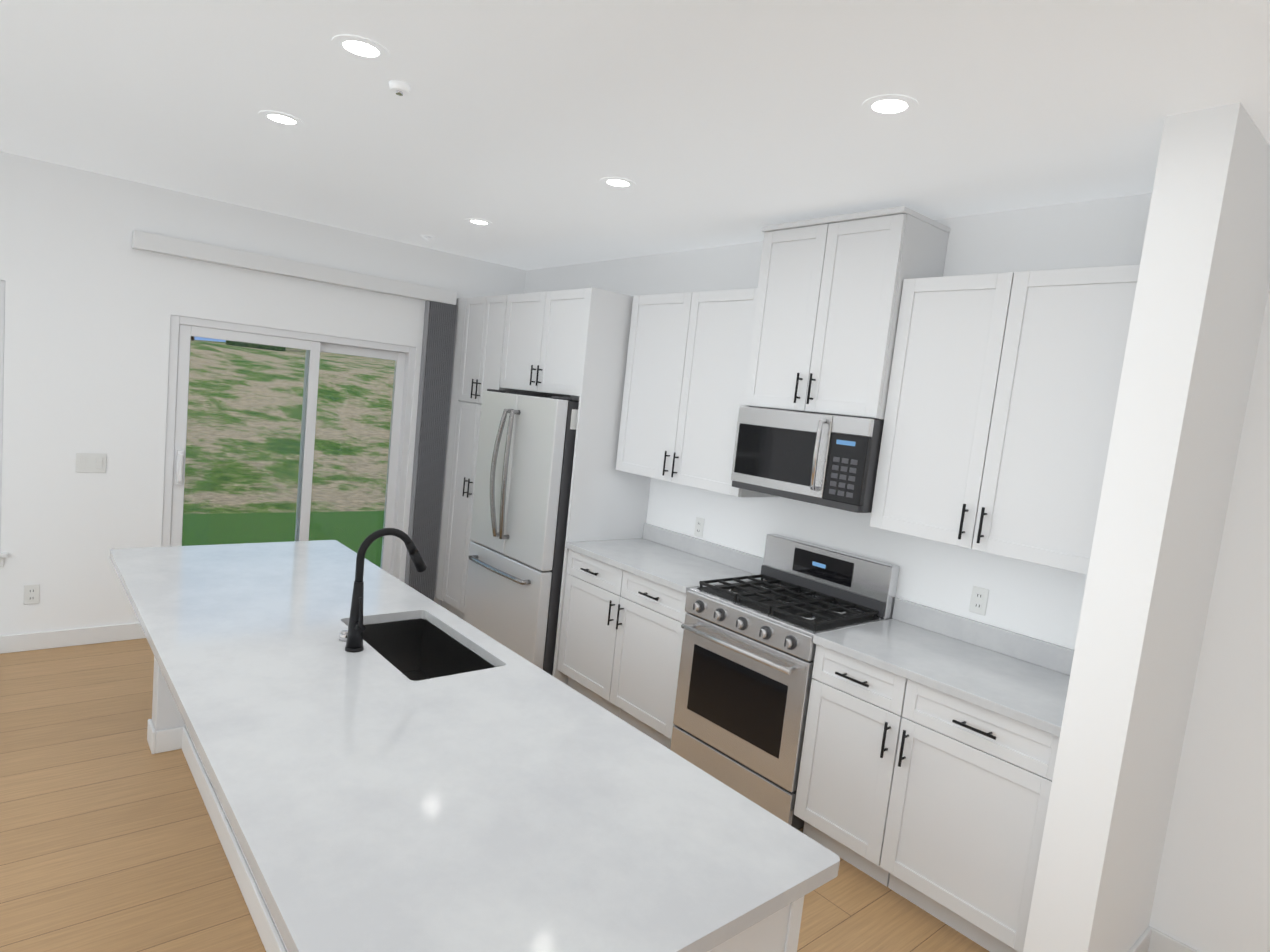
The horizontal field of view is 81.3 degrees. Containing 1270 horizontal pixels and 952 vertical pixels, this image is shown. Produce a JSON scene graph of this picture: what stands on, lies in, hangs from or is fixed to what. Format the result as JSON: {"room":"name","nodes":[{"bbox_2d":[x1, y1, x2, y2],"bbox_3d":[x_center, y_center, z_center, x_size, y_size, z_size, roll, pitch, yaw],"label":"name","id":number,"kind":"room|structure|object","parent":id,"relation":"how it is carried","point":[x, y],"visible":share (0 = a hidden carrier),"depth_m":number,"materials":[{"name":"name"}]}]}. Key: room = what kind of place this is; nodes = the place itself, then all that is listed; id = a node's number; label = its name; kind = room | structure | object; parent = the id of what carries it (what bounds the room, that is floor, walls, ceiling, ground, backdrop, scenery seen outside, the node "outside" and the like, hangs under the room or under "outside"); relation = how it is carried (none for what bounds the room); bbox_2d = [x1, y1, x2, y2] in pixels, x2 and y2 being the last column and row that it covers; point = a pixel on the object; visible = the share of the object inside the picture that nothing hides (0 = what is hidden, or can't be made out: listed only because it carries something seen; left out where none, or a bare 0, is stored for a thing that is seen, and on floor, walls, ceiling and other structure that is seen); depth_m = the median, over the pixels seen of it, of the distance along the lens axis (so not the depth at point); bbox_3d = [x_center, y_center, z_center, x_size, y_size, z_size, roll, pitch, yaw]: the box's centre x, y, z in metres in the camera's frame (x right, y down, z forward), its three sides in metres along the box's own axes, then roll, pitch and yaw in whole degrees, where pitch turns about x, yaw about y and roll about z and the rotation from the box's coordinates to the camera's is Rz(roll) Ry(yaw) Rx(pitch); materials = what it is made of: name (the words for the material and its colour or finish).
{"room":"kitchen","nodes":[
{"label":"kitchen","id":0,"kind":"room"},
{"bbox_2d":[0,151,525,635],"bbox_3d":[-4.128,-0.378,3.644,8.300,2.770,0.150,1,8,-40],"label":"wall","id":1,"kind":"structure","parent":0,"point":[94,301],"depth_m":4.39,"materials":[{"name":"white paint"}]},
{"bbox_2d":[0,280,7,566],"bbox_3d":[-3.896,-0.289,3.809,1.030,1.590,0.145,1,8,-40],"label":"double-hung window","id":2,"kind":"structure","parent":1,"relation":"in","point":[3,555],"depth_m":4.09,"materials":[{"name":"white plastic"}]},
{"bbox_2d":[24,584,39,604],"bbox_3d":[-3.494,0.686,4.279,0.070,0.115,0.008,1,8,-40],"label":"electrical outlet plate","id":3,"kind":"object","parent":1,"relation":"attached to","point":[31,594],"visible":1,"depth_m":4.28,"materials":[{"name":"white plastic"}]},
{"bbox_2d":[0,623,145,653],"bbox_3d":[-5.140,0.936,2.928,5.508,0.105,0.018,1,8,-40],"label":"baseboard","id":4,"kind":"structure","parent":1,"relation":"attached to","point":[130,631],"depth_m":4.42,"materials":[{"name":"white paint"}]},
{"bbox_2d":[76,453,106,472],"bbox_3d":[-3.214,-0.077,4.368,0.145,0.115,0.012,1,8,-40],"label":"switch plate","id":5,"kind":"object","parent":1,"relation":"attached to","point":[91,462],"visible":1,"depth_m":4.37,"materials":[{"name":"white plastic"}]},
{"bbox_2d":[161,315,415,578],"bbox_3d":[-2.376,0.022,5.172,1.580,2.035,0.160,1,8,-40],"label":"sliding glass door","id":6,"kind":"structure","parent":1,"relation":"in","point":[183,329],"depth_m":5.13,"materials":[{"name":"white plastic"}]},
{"bbox_2d":[132,230,456,600],"bbox_3d":[-2.272,-0.203,5.092,2.048,2.450,0.087,1,8,-40],"label":"blinds","id":7,"kind":"object","parent":1,"relation":"attached to","point":[433,407],"visible":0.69,"depth_m":5.57,"materials":[{"name":"grey fabric"}]},
{"bbox_2d":[0,638,989,951],"bbox_3d":[-1.350,1.694,0.335,8.300,0.080,9.300,1,8,-40],"label":"floor","id":8,"kind":"structure","parent":0,"point":[110,840],"depth_m":2.78,"materials":[{"name":"brown wood"}]},
{"bbox_2d":[147,664,803,951],"bbox_3d":[-0.947,1.026,2.516,0.812,0.884,3.068,1,8,-40],"label":"kitchen island","id":9,"kind":"object","parent":8,"relation":"on","point":[165,732],"depth_m":2.59,"materials":[{"name":"white paint"}]},
{"bbox_2d":[110,540,839,951],"bbox_3d":[-0.947,0.573,2.396,0.975,0.035,3.140,1,8,-40],"label":"island countertop","id":10,"kind":"structure","parent":9,"relation":"on","point":[387,774],"depth_m":1.67,"materials":[{"name":"white stone"}]},
{"bbox_2d":[339,528,426,652],"bbox_3d":[-0.830,0.361,2.453,0.255,0.398,0.180,1,8,-40],"label":"faucet","id":11,"kind":"object","parent":10,"relation":"on","point":[351,640],"depth_m":2.36,"materials":[{"name":"black metal"}]},
{"bbox_2d":[434,295,570,619],"bbox_3d":[-1.042,-0.094,5.683,0.646,2.440,0.794,1,8,-40],"label":"pantry cabinet","id":12,"kind":"object","parent":8,"relation":"on","point":[478,346],"visible":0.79,"depth_m":5.52,"materials":[{"name":"white paint"}]},
{"bbox_2d":[464,389,578,674],"bbox_3d":[-0.598,0.357,4.969,0.826,1.785,0.910,1,8,-40],"label":"refrigerator","id":13,"kind":"object","parent":8,"relation":"on","point":[526,446],"visible":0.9,"depth_m":4.61,"materials":[{"name":"grey metal"}]},
{"bbox_2d":[500,287,650,684],"bbox_3d":[-0.469,0.036,5.007,0.646,2.440,0.990,1,8,-40],"label":"tall cabinet","id":14,"kind":"object","parent":8,"relation":"on","point":[573,342],"visible":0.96,"depth_m":4.55,"materials":[{"name":"white paint"}]},
{"bbox_2d":[557,549,688,748],"bbox_3d":[0.105,0.954,4.312,0.646,0.884,1.050,1,8,-40],"label":"base cabinet","id":15,"kind":"object","parent":8,"relation":"on","point":[620,645],"visible":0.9,"depth_m":4.08,"materials":[{"name":"white paint"}]},
{"bbox_2d":[565,523,763,593],"bbox_3d":[0.162,0.448,4.265,0.633,0.135,1.053,1,8,-40],"label":"countertop","id":16,"kind":"structure","parent":15,"relation":"on","point":[680,562],"depth_m":4.26,"materials":[{"name":"white stone"}]},
{"bbox_2d":[670,534,899,829],"bbox_3d":[0.681,0.943,3.595,0.693,1.170,0.756,1,8,-40],"label":"gas range","id":17,"kind":"object","parent":8,"relation":"on","point":[748,649],"visible":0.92,"depth_m":3.45,"materials":[{"name":"grey metal"}]},
{"bbox_2d":[794,644,1059,951],"bbox_3d":[1.246,1.211,2.965,0.646,0.884,0.983,1,8,-40],"label":"base cabinet","id":18,"kind":"object","parent":8,"relation":"on","point":[933,802],"visible":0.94,"depth_m":2.73,"materials":[{"name":"white paint"}]},
{"bbox_2d":[813,598,1073,736],"bbox_3d":[1.304,0.706,2.918,0.633,0.135,0.984,1,8,-40],"label":"countertop","id":19,"kind":"structure","parent":18,"relation":"on","point":[1021,678],"depth_m":2.95,"materials":[{"name":"white stone"}]},
{"bbox_2d":[0,0,1269,269],"bbox_3d":[-1.051,-1.146,0.044,8.300,0.120,9.300,1,8,-40],"label":"ceiling","id":20,"kind":"structure","parent":0,"point":[524,126],"depth_m":2.47,"materials":[{"name":"white paint"}]},
{"bbox_2d":[259,110,303,127],"bbox_3d":[-1.400,-1.415,2.930,0.164,0.004,0.164,1,8,-40],"label":"recessed light","id":21,"kind":"object","parent":20,"relation":"in","point":[285,118],"visible":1,"depth_m":2.92,"materials":[{"name":"white"}]},
{"bbox_2d":[332,34,389,61],"bbox_3d":[-0.820,-1.280,2.215,0.164,0.004,0.164,1,8,-40],"label":"recessed light","id":22,"kind":"object","parent":20,"relation":"in","point":[362,46],"visible":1,"depth_m":2.21,"materials":[{"name":"white"}]},
{"bbox_2d":[389,80,410,95],"bbox_3d":[-0.786,-1.289,2.467,0.072,0.030,0.072,1,8,-40],"label":"smoke detector","id":23,"kind":"object","parent":20,"relation":"attached to","point":[399,88],"visible":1,"depth_m":2.45,"materials":[{"name":"white plastic"}]},
{"bbox_2d":[420,235,435,241],"bbox_3d":[-1.415,-1.620,5.050,0.110,0.030,0.110,1,8,-40],"label":"ceiling vent","id":24,"kind":"object","parent":20,"relation":"in","point":[428,238],"visible":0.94,"depth_m":5.03,"materials":[{"name":"white"}]},
{"bbox_2d":[465,218,492,225],"bbox_3d":[-0.932,-1.517,4.419,0.164,0.004,0.164,1,8,-40],"label":"recessed light","id":25,"kind":"object","parent":20,"relation":"in","point":[477,221],"visible":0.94,"depth_m":4.41,"materials":[{"name":"white"}]},
{"bbox_2d":[600,177,635,188],"bbox_3d":[-0.076,-1.314,3.316,0.164,0.004,0.164,1,8,-40],"label":"recessed light","id":26,"kind":"object","parent":20,"relation":"in","point":[621,182],"visible":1,"depth_m":3.31,"materials":[{"name":"white"}]},
{"bbox_2d":[861,94,918,117],"bbox_3d":[0.768,-1.114,2.228,0.164,0.004,0.164,1,8,-40],"label":"recessed light","id":27,"kind":"object","parent":20,"relation":"in","point":[890,103],"visible":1,"depth_m":2.22,"materials":[{"name":"white"}]},
{"bbox_2d":[524,193,1269,951],"bbox_3d":[1.949,0.352,2.775,0.150,2.770,9.150,1,8,-40],"label":"wall","id":28,"kind":"structure","parent":0,"point":[1212,889],"depth_m":2.81,"materials":[{"name":"white paint"}]},
{"bbox_2d":[694,517,704,537],"bbox_3d":[0.389,0.311,4.485,0.008,0.115,0.070,1,8,-40],"label":"outlet","id":29,"kind":"object","parent":28,"relation":"attached to","point":[699,526],"visible":1,"depth_m":4.48,"materials":[{"name":"white plastic"}]},
{"bbox_2d":[616,288,786,496],"bbox_3d":[0.372,-0.490,4.246,0.366,1.070,1.026,1,8,-40],"label":"upper cabinet","id":30,"kind":"object","parent":28,"relation":"attached to","point":[688,356],"visible":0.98,"depth_m":4.12,"materials":[{"name":"white paint"}]},
{"bbox_2d":[744,206,949,419],"bbox_3d":[0.966,-0.736,3.515,0.416,0.883,0.768,1,8,-40],"label":"upper cabinet","id":31,"kind":"object","parent":28,"relation":"attached to","point":[828,301],"visible":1,"depth_m":3.33,"materials":[{"name":"white paint"}]},
{"bbox_2d":[731,406,883,512],"bbox_3d":[0.878,-0.093,3.563,0.469,0.408,0.754,1,8,-40],"label":"over-the-range microwave","id":32,"kind":"object","parent":31,"relation":"attached to","point":[825,460],"visible":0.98,"depth_m":3.38,"materials":[{"name":"grey metal"}]},
{"bbox_2d":[969,586,988,615],"bbox_3d":[1.485,0.538,3.192,0.008,0.115,0.070,1,8,-40],"label":"outlet","id":33,"kind":"object","parent":28,"relation":"attached to","point":[979,600],"visible":1,"depth_m":3.19,"materials":[{"name":"white plastic"}]},
{"bbox_2d":[870,264,1139,574],"bbox_3d":[1.505,-0.234,2.908,0.366,1.070,0.983,1,8,-40],"label":"upper cabinet","id":34,"kind":"object","parent":28,"relation":"attached to","point":[1003,390],"visible":0.85,"depth_m":2.80,"materials":[{"name":"white paint"}]},
{"bbox_2d":[1151,929,1198,951],"bbox_3d":[3.215,2.001,1.122,0.018,0.105,4.200,1,8,-40],"label":"baseboard","id":35,"kind":"structure","parent":28,"relation":"attached to","point":[1162,942],"depth_m":2.66,"materials":[{"name":"white paint"}]},
{"bbox_2d":[1023,102,1269,951],"bbox_3d":[1.692,0.362,2.413,0.710,2.770,0.170,1,8,-40],"label":"wall","id":36,"kind":"structure","parent":0,"point":[1200,297],"depth_m":2.20,"materials":[{"name":"white paint"}]},
{"bbox_2d":[1128,926,1154,951],"bbox_3d":[1.599,1.693,2.467,0.704,0.105,0.014,1,8,-40],"label":"baseboard","id":37,"kind":"structure","parent":36,"relation":"attached to","point":[1150,939],"depth_m":2.65,"materials":[{"name":"white paint"}]},
{"label":"outside","id":38,"kind":"structure","parent":0,"visible":0},
{"bbox_2d":[182,511,383,566],"bbox_3d":[2.092,0.861,12.048,110.000,0.013,4.200,1,8,-40],"label":"grass","id":39,"kind":"structure","parent":38,"point":[269,523],"depth_m":8.36,"materials":[{"name":"green plant"}]},
{"bbox_2d":[183,340,394,513],"bbox_3d":[-31.578,-8.396,51.817,110.000,3.292,110.000,1,8,-40],"label":"terrain","id":40,"kind":"structure","parent":38,"point":[343,478],"depth_m":14.84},
{"bbox_2d":[226,340,285,350],"bbox_3d":[-21.785,-8.966,42.547,3.169,3.990,3.373,1,8,-40],"label":"tree","id":41,"kind":"object","parent":40,"relation":"on","point":[257,346],"depth_m":41.59,"materials":[{"name":"green plant"}]}
]}

